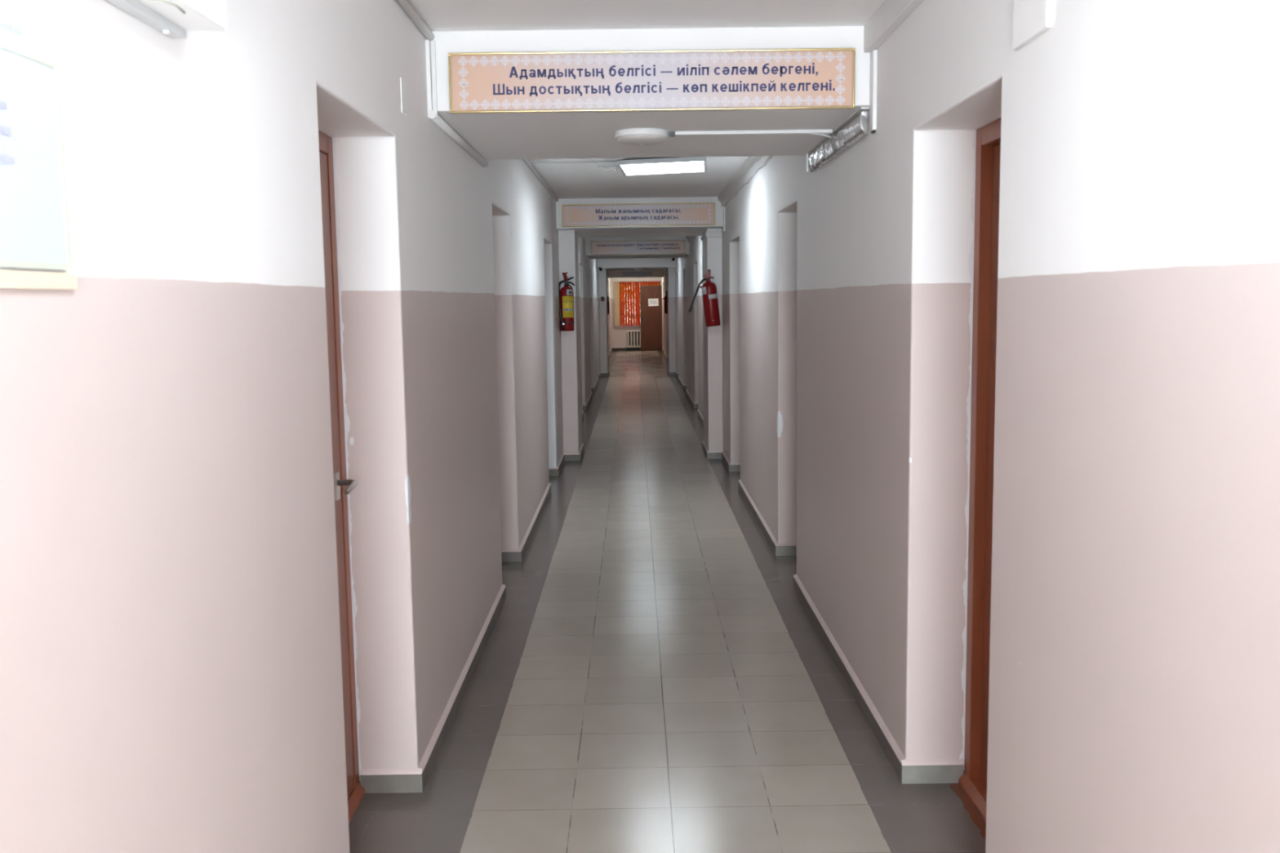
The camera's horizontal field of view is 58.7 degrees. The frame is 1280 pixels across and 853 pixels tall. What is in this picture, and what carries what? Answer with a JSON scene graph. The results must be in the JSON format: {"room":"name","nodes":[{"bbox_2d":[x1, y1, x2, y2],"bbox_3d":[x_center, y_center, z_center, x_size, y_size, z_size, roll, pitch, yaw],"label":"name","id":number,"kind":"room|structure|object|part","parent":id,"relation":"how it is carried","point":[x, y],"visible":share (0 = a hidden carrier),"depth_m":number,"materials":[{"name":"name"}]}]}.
{"room":"school corridor","nodes":[
{"label":"school corridor","id":0,"kind":"room"},
{"bbox_2d":[0,0,611,852],"bbox_3d":[-0.932,-1.444,15.707,0.300,2.480,37.850,-1,6,0],"label":"wall","id":1,"kind":"structure","parent":0,"point":[171,667],"depth_m":2.07,"materials":[{"name":"paint"}]},
{"bbox_2d":[0,0,77,289],"bbox_3d":[-0.704,-0.298,1.087,0.010,0.326,0.634,-1,6,0],"label":"notice board","id":2,"kind":"object","parent":1,"relation":"attached to","point":[35,228],"visible":1,"depth_m":1.31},
{"bbox_2d":[105,0,226,38],"bbox_3d":[-0.673,-0.681,1.231,0.083,0.296,1.005,-1,6,0],"label":"ceiling light","id":3,"kind":"object","parent":1,"relation":"attached to","point":[172,18],"visible":1,"depth_m":1.65,"materials":[{"name":"white plastic"}]},
{"bbox_2d":[318,130,365,823],"bbox_3d":[-0.914,0.193,3.068,0.170,2.026,0.835,-1,6,0],"label":"door","id":4,"kind":"structure","parent":1,"relation":"in","point":[356,792],"depth_m":3.40,"materials":[{"name":"red paint"}]},
{"bbox_3d":[-0.865,0.181,3.324,0.068,0.080,0.129,-1,6,0],"label":"handle","id":5,"kind":"part","parent":4,"relation":"part of","materials":[{"name":"metal"}]},
{"bbox_2d":[400,77,407,115],"bbox_3d":[-0.726,-1.012,3.498,0.004,0.104,0.075,-1,6,0],"label":"switch plate","id":6,"kind":"object","parent":1,"relation":"attached to","point":[402,83],"visible":1,"depth_m":3.49,"materials":[{"name":"white plastic"}]},
{"bbox_2d":[396,0,434,39],"bbox_3d":[-0.701,-0.954,0.433,0.029,0.033,6.980,-1,6,0],"label":"cable conduit","id":7,"kind":"object","parent":1,"relation":"attached to","point":[406,5],"visible":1,"depth_m":3.62,"materials":[{"name":"white plastic"}]},
{"bbox_2d":[425,40,437,118],"bbox_3d":[-0.717,-1.195,3.921,0.030,0.259,0.025,-1,6,0],"label":"cable trunking","id":8,"kind":"object","parent":1,"relation":"attached to","point":[430,46],"visible":1,"depth_m":3.91,"materials":[{"name":"white plastic"}]},
{"bbox_2d":[427,110,488,166],"bbox_3d":[-0.720,-1.151,4.625,0.029,0.031,1.425,-1,6,0],"label":"cable conduit","id":9,"kind":"object","parent":1,"relation":"attached to","point":[432,114],"visible":1,"depth_m":4.40,"materials":[{"name":"white plastic"}]},
{"bbox_2d":[360,348,611,793],"bbox_3d":[-0.773,-0.250,15.816,0.346,0.078,37.500,-1,6,0],"label":"baseboard","id":10,"kind":"structure","parent":1,"relation":"attached to","point":[373,780],"depth_m":4.25,"materials":[{"name":"grey tile"}]},
{"bbox_2d":[523,159,558,201],"bbox_3d":[-0.743,-1.784,7.862,0.024,0.026,5.170,-1,6,0],"label":"cable conduit","id":11,"kind":"object","parent":1,"relation":"attached to","point":[526,161],"visible":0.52,"depth_m":8.44,"materials":[{"name":"white plastic"}]},
{"bbox_2d":[607,296,608,314],"bbox_3d":[-0.760,-2.907,26.765,0.141,0.533,0.262,-4,7,-26],"label":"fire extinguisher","id":12,"kind":"object","parent":1,"relation":"attached to","point":[607,296],"visible":0.4,"depth_m":26.80,"materials":[{"name":"red metal"}]},
{"bbox_2d":[609,277,662,351],"bbox_3d":[-0.115,-3.531,34.420,1.540,2.460,0.200,-1,6,0],"label":"wall","id":13,"kind":"structure","parent":0,"point":[619,334],"depth_m":34.37,"materials":[{"name":"paint"}]},
{"bbox_2d":[612,347,640,351],"bbox_3d":[-0.099,-2.340,34.446,1.500,0.085,0.014,-1,6,0],"label":"baseboard","id":14,"kind":"structure","parent":13,"relation":"attached to","point":[613,348],"depth_m":34.44,"materials":[{"name":"paint"}]},
{"bbox_2d":[616,282,653,326],"bbox_3d":[-0.067,-3.690,34.348,1.420,1.310,0.250,-1,6,0],"label":"window","id":15,"kind":"structure","parent":13,"relation":"in","point":[621,282],"depth_m":34.36,"materials":[{"name":"glass"}]},
{"bbox_2d":[613,280,661,326],"bbox_3d":[-0.064,-3.700,34.211,1.425,1.360,0.054,-1,6,0],"label":"vertical blind","id":16,"kind":"object","parent":15,"relation":"attached to","point":[620,296],"visible":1,"depth_m":34.20,"materials":[{"name":"fabric"}]},
{"bbox_2d":[408,0,884,198],"bbox_3d":[-0.029,-2.739,15.568,2.180,0.140,37.850,-1,6,0],"label":"ceiling","id":17,"kind":"structure","parent":0,"point":[565,180],"depth_m":3.81,"materials":[{"name":"white paint"}]},
{"bbox_2d":[532,161,596,163],"bbox_3d":[-0.508,-1.774,7.643,0.434,0.009,0.018,-1,6,0],"label":"wire","id":18,"kind":"object","parent":17,"relation":"attached to","point":[532,162],"visible":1,"depth_m":7.64,"materials":[{"name":"grey plastic"}]},
{"bbox_2d":[596,160,617,172],"bbox_3d":[-0.197,-1.745,7.650,0.185,0.070,0.046,-1,6,0],"label":"smoke detector","id":19,"kind":"object","parent":17,"relation":"attached to","point":[601,164],"visible":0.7,"depth_m":7.63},
{"bbox_2d":[606,269,665,277],"bbox_3d":[-0.110,-4.210,30.848,1.540,0.320,1.350,-1,6,0],"label":"beam","id":20,"kind":"structure","parent":17,"relation":"attached to","point":[607,271],"depth_m":30.19,"materials":[{"name":"white paint"}]},
{"bbox_2d":[610,269,663,277],"bbox_3d":[-0.080,-4.055,30.178,1.400,0.203,0.018,-1,6,0],"label":"sign","id":21,"kind":"object","parent":20,"relation":"attached to","point":[628,273],"visible":1,"depth_m":30.18,"materials":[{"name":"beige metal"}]},
{"bbox_2d":[597,257,675,270],"bbox_3d":[-0.068,-3.368,23.195,1.540,0.300,1.450,-1,6,0],"label":"beam","id":22,"kind":"structure","parent":17,"relation":"attached to","point":[636,263],"depth_m":22.48,"materials":[{"name":"white paint"}]},
{"bbox_2d":[633,268,643,271],"bbox_3d":[-0.036,-3.191,23.189,0.200,0.051,0.200,-1,6,0],"label":"dome lamp","id":23,"kind":"object","parent":22,"relation":"attached to","point":[635,269],"visible":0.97,"depth_m":23.12,"materials":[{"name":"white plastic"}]},
{"bbox_2d":[585,235,689,258],"bbox_3d":[-0.038,-2.756,17.568,1.540,0.270,1.370,-1,6,0],"label":"beam","id":24,"kind":"structure","parent":17,"relation":"attached to","point":[588,240],"depth_m":16.89,"materials":[{"name":"white paint"}]},
{"bbox_2d":[591,240,685,254],"bbox_3d":[-0.026,-2.656,16.881,1.400,0.203,0.018,-1,6,0],"label":"sign","id":25,"kind":"object","parent":24,"relation":"attached to","point":[641,246],"visible":1,"depth_m":16.88,"materials":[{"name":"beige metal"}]},
{"bbox_2d":[555,196,723,237],"bbox_3d":[-0.003,-2.048,11.217,1.540,0.270,1.550,-1,6,0],"label":"beam","id":26,"kind":"structure","parent":17,"relation":"attached to","point":[667,230],"depth_m":10.46,"materials":[{"name":"white paint"}]},
{"bbox_2d":[562,202,715,226],"bbox_3d":[-0.012,-1.941,10.440,1.400,0.203,0.018,-1,6,0],"label":"sign","id":27,"kind":"object","parent":26,"relation":"attached to","point":[691,213],"visible":1,"depth_m":10.44,"materials":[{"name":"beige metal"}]},
{"bbox_2d":[426,25,871,159],"bbox_3d":[0.034,-1.313,4.616,1.540,0.270,1.375,-1,6,0],"label":"beam","id":28,"kind":"structure","parent":17,"relation":"attached to","point":[569,135],"depth_m":4.12,"materials":[{"name":"white paint"}]},
{"bbox_2d":[614,128,668,145],"bbox_3d":[0.006,-1.138,4.502,0.212,0.051,0.212,-1,6,0],"label":"dome lamp","id":29,"kind":"object","parent":28,"relation":"attached to","point":[632,136],"visible":1,"depth_m":4.43,"materials":[{"name":"white plastic"}]},
{"bbox_3d":[0.007,-1.128,4.503,0.202,0.027,0.202,-1,6,0],"label":"lamp shade","id":30,"kind":"part","parent":29,"relation":"part of","materials":[{"name":"white glass"}]},
{"bbox_2d":[448,47,855,113],"bbox_3d":[0.042,-1.193,3.928,1.400,0.203,0.018,-1,6,0],"label":"sign","id":31,"kind":"object","parent":28,"relation":"attached to","point":[780,78],"visible":1,"depth_m":3.93,"materials":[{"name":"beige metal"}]},
{"bbox_2d":[669,128,832,138],"bbox_3d":[0.446,-1.160,4.534,0.659,0.027,0.083,-1,6,0],"label":"cable","id":32,"kind":"object","parent":28,"relation":"attached to","point":[820,132],"visible":1,"depth_m":4.49,"materials":[{"name":"white plastic"}]},
{"bbox_2d":[617,156,706,175],"bbox_3d":[0.158,-1.760,7.653,0.580,0.051,0.600,-2,6,4],"label":"ceiling lamp","id":33,"kind":"object","parent":17,"relation":"attached to","point":[686,164],"visible":0.96,"depth_m":7.54,"materials":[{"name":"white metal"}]},
{"bbox_2d":[620,160,704,174],"bbox_3d":[0.159,-1.742,7.655,0.541,0.007,0.561,-2,6,4],"label":"diffuser","id":34,"kind":"object","parent":33,"relation":"attached to","point":[627,167],"depth_m":7.61,"materials":[{"name":"white plastic"}]},
{"bbox_2d":[348,350,986,852],"bbox_3d":[0.005,-0.165,15.854,2.180,0.120,37.850,-1,6,0],"label":"floor","id":35,"kind":"structure","parent":0,"point":[650,675],"depth_m":4.40,"materials":[{"name":"tile"}]},
{"bbox_2d":[558,230,582,453],"bbox_3d":[-0.679,-0.801,11.217,0.152,2.190,0.760,-1,6,0],"label":"pillar","id":36,"kind":"structure","parent":35,"relation":"on","point":[568,240],"depth_m":10.88,"materials":[{"name":"paint"}]},
{"bbox_2d":[558,271,574,331],"bbox_3d":[-0.693,-1.175,10.699,0.151,0.550,0.168,5,9,42],"label":"fire extinguisher","id":37,"kind":"object","parent":36,"relation":"attached to","point":[566,293],"visible":0.99,"depth_m":10.66,"materials":[{"name":"red metal"}]},
{"bbox_2d":[562,308,573,311],"bbox_3d":[-0.671,-1.093,10.663,0.104,0.020,0.025,-3,7,-18],"label":"print","id":38,"kind":"object","parent":37,"relation":"on","point":[563,309],"depth_m":10.65},
{"bbox_2d":[598,268,608,372],"bbox_3d":[-0.746,-2.136,23.328,0.152,2.160,0.750,-1,6,0],"label":"pillar","id":39,"kind":"structure","parent":35,"relation":"on","point":[602,280],"depth_m":22.96,"materials":[{"name":"paint"}]},
{"bbox_2d":[626,329,640,351],"bbox_3d":[-0.140,-2.599,34.327,0.576,0.631,0.102,-1,6,0],"label":"radiator","id":40,"kind":"object","parent":35,"relation":"on","point":[633,336],"visible":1,"depth_m":34.31,"materials":[{"name":"metal"}]},
{"bbox_3d":[-0.123,-2.660,34.367,0.540,0.440,0.010,-1,6,0],"label":"plate","id":41,"kind":"part","parent":40,"relation":"part of","materials":[{"name":"paint"}]},
{"bbox_2d":[666,267,675,371],"bbox_3d":[0.647,-2.155,23.334,0.142,2.160,0.750,-1,6,0],"label":"pillar","id":42,"kind":"structure","parent":35,"relation":"on","point":[670,271],"depth_m":22.97,"materials":[{"name":"paint"}]},
{"bbox_2d":[702,228,723,451],"bbox_3d":[0.713,-0.821,11.222,0.142,2.190,0.760,-1,6,0],"label":"pillar","id":43,"kind":"structure","parent":35,"relation":"on","point":[712,254],"depth_m":10.88,"materials":[{"name":"paint"}]},
{"bbox_2d":[688,269,720,326],"bbox_3d":[0.610,-1.209,10.725,0.294,0.538,0.158,1,6,11],"label":"fire extinguisher","id":44,"kind":"object","parent":43,"relation":"attached to","point":[709,295],"visible":1,"depth_m":10.66,"materials":[{"name":"red metal"}]},
{"bbox_3d":[0.631,-1.427,10.683,0.073,0.076,0.024,-7,6,0],"label":"squeeze lever","id":45,"kind":"part","parent":44,"relation":"part of","materials":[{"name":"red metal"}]},
{"bbox_2d":[701,230,721,239],"bbox_3d":[0.691,-1.851,11.075,0.152,0.060,0.785,-1,6,0],"label":"cable trunking","id":46,"kind":"object","parent":43,"relation":"attached to","point":[708,233],"visible":1,"depth_m":10.69,"materials":[{"name":"white plastic"}]},
{"bbox_2d":[661,0,1279,852],"bbox_3d":[0.908,-1.470,15.714,0.300,2.480,37.850,-1,6,0],"label":"wall","id":47,"kind":"structure","parent":0,"point":[1134,693],"depth_m":2.26,"materials":[{"name":"paint"}]},
{"bbox_2d":[640,285,662,351],"bbox_3d":[0.336,-3.238,34.023,0.651,1.937,0.099,-1,6,0],"label":"open door","id":48,"kind":"structure","parent":47,"relation":"in","point":[651,317],"depth_m":34.04,"materials":[{"name":"brown wood"}]},
{"bbox_2d":[648,298,658,306],"bbox_3d":[0.399,-3.705,33.978,0.300,0.224,0.003,-2,6,0],"label":"paper notice","id":49,"kind":"object","parent":48,"relation":"attached to","point":[651,302],"visible":1,"depth_m":33.97,"materials":[{"name":"white paper"}]},
{"bbox_2d":[662,290,667,313],"bbox_3d":[0.648,-2.927,26.770,0.141,0.533,0.262,-4,7,-26],"label":"fire extinguisher","id":50,"kind":"object","parent":47,"relation":"attached to","point":[665,296],"visible":0.56,"depth_m":26.80,"materials":[{"name":"red metal"}]},
{"bbox_2d":[685,235,695,242],"bbox_3d":[0.719,-2.500,14.431,0.058,0.103,4.930,-1,6,0],"label":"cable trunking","id":51,"kind":"object","parent":47,"relation":"attached to","point":[689,238],"visible":0.18,"depth_m":16.38,"materials":[{"name":"grey plastic"}]},
{"bbox_2d":[723,206,724,231],"bbox_3d":[0.766,-1.884,10.357,0.014,0.226,0.056,-1,6,0],"label":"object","id":52,"kind":"object","parent":47,"relation":"attached to","point":[723,206],"visible":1,"depth_m":10.33,"materials":[{"name":"white plastic"}]},
{"bbox_2d":[717,155,773,206],"bbox_3d":[0.755,-1.769,7.867,0.058,0.103,5.180,-1,6,0],"label":"cable conduit","id":53,"kind":"object","parent":47,"relation":"attached to","point":[753,164],"visible":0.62,"depth_m":8.24,"materials":[{"name":"white plastic"}]},
{"bbox_2d":[662,347,963,783],"bbox_3d":[0.786,-0.272,15.822,0.336,0.078,37.500,-1,6,0],"label":"baseboard","id":54,"kind":"structure","parent":47,"relation":"attached to","point":[934,771],"depth_m":4.36,"materials":[{"name":"grey tile"}]},
{"bbox_2d":[806,106,869,172],"bbox_3d":[0.785,-1.138,4.595,0.042,0.090,1.256,-1,6,0],"label":"duct","id":55,"kind":"object","parent":47,"relation":"attached to","point":[855,127],"visible":0.99,"depth_m":4.42,"materials":[{"name":"silver metal"}]},
{"bbox_2d":[869,49,877,133],"bbox_3d":[0.802,-1.149,3.914,0.014,0.272,0.056,-1,6,0],"label":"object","id":56,"kind":"object","parent":47,"relation":"attached to","point":[873,55],"visible":1,"depth_m":3.90,"materials":[{"name":"white plastic"}]},
{"bbox_2d":[863,0,924,52],"bbox_3d":[0.808,-0.946,0.425,0.035,0.092,7.045,-1,6,0],"label":"cable conduit","id":57,"kind":"object","parent":47,"relation":"attached to","point":[891,14],"visible":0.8,"depth_m":3.61,"materials":[{"name":"white plastic"}]},
{"bbox_2d":[958,117,1000,823],"bbox_3d":[1.051,0.163,3.098,0.138,2.026,0.810,-1,6,0],"label":"door","id":58,"kind":"structure","parent":47,"relation":"in","point":[973,781],"depth_m":3.44,"materials":[{"name":"red paint"}]},
{"bbox_2d":[1013,0,1052,48],"bbox_3d":[0.812,-0.955,2.351,0.012,0.300,0.205,-1,6,0],"label":"junction box","id":59,"kind":"object","parent":47,"relation":"attached to","point":[1031,18],"visible":1,"depth_m":2.36,"materials":[{"name":"white plastic"}]}
]}

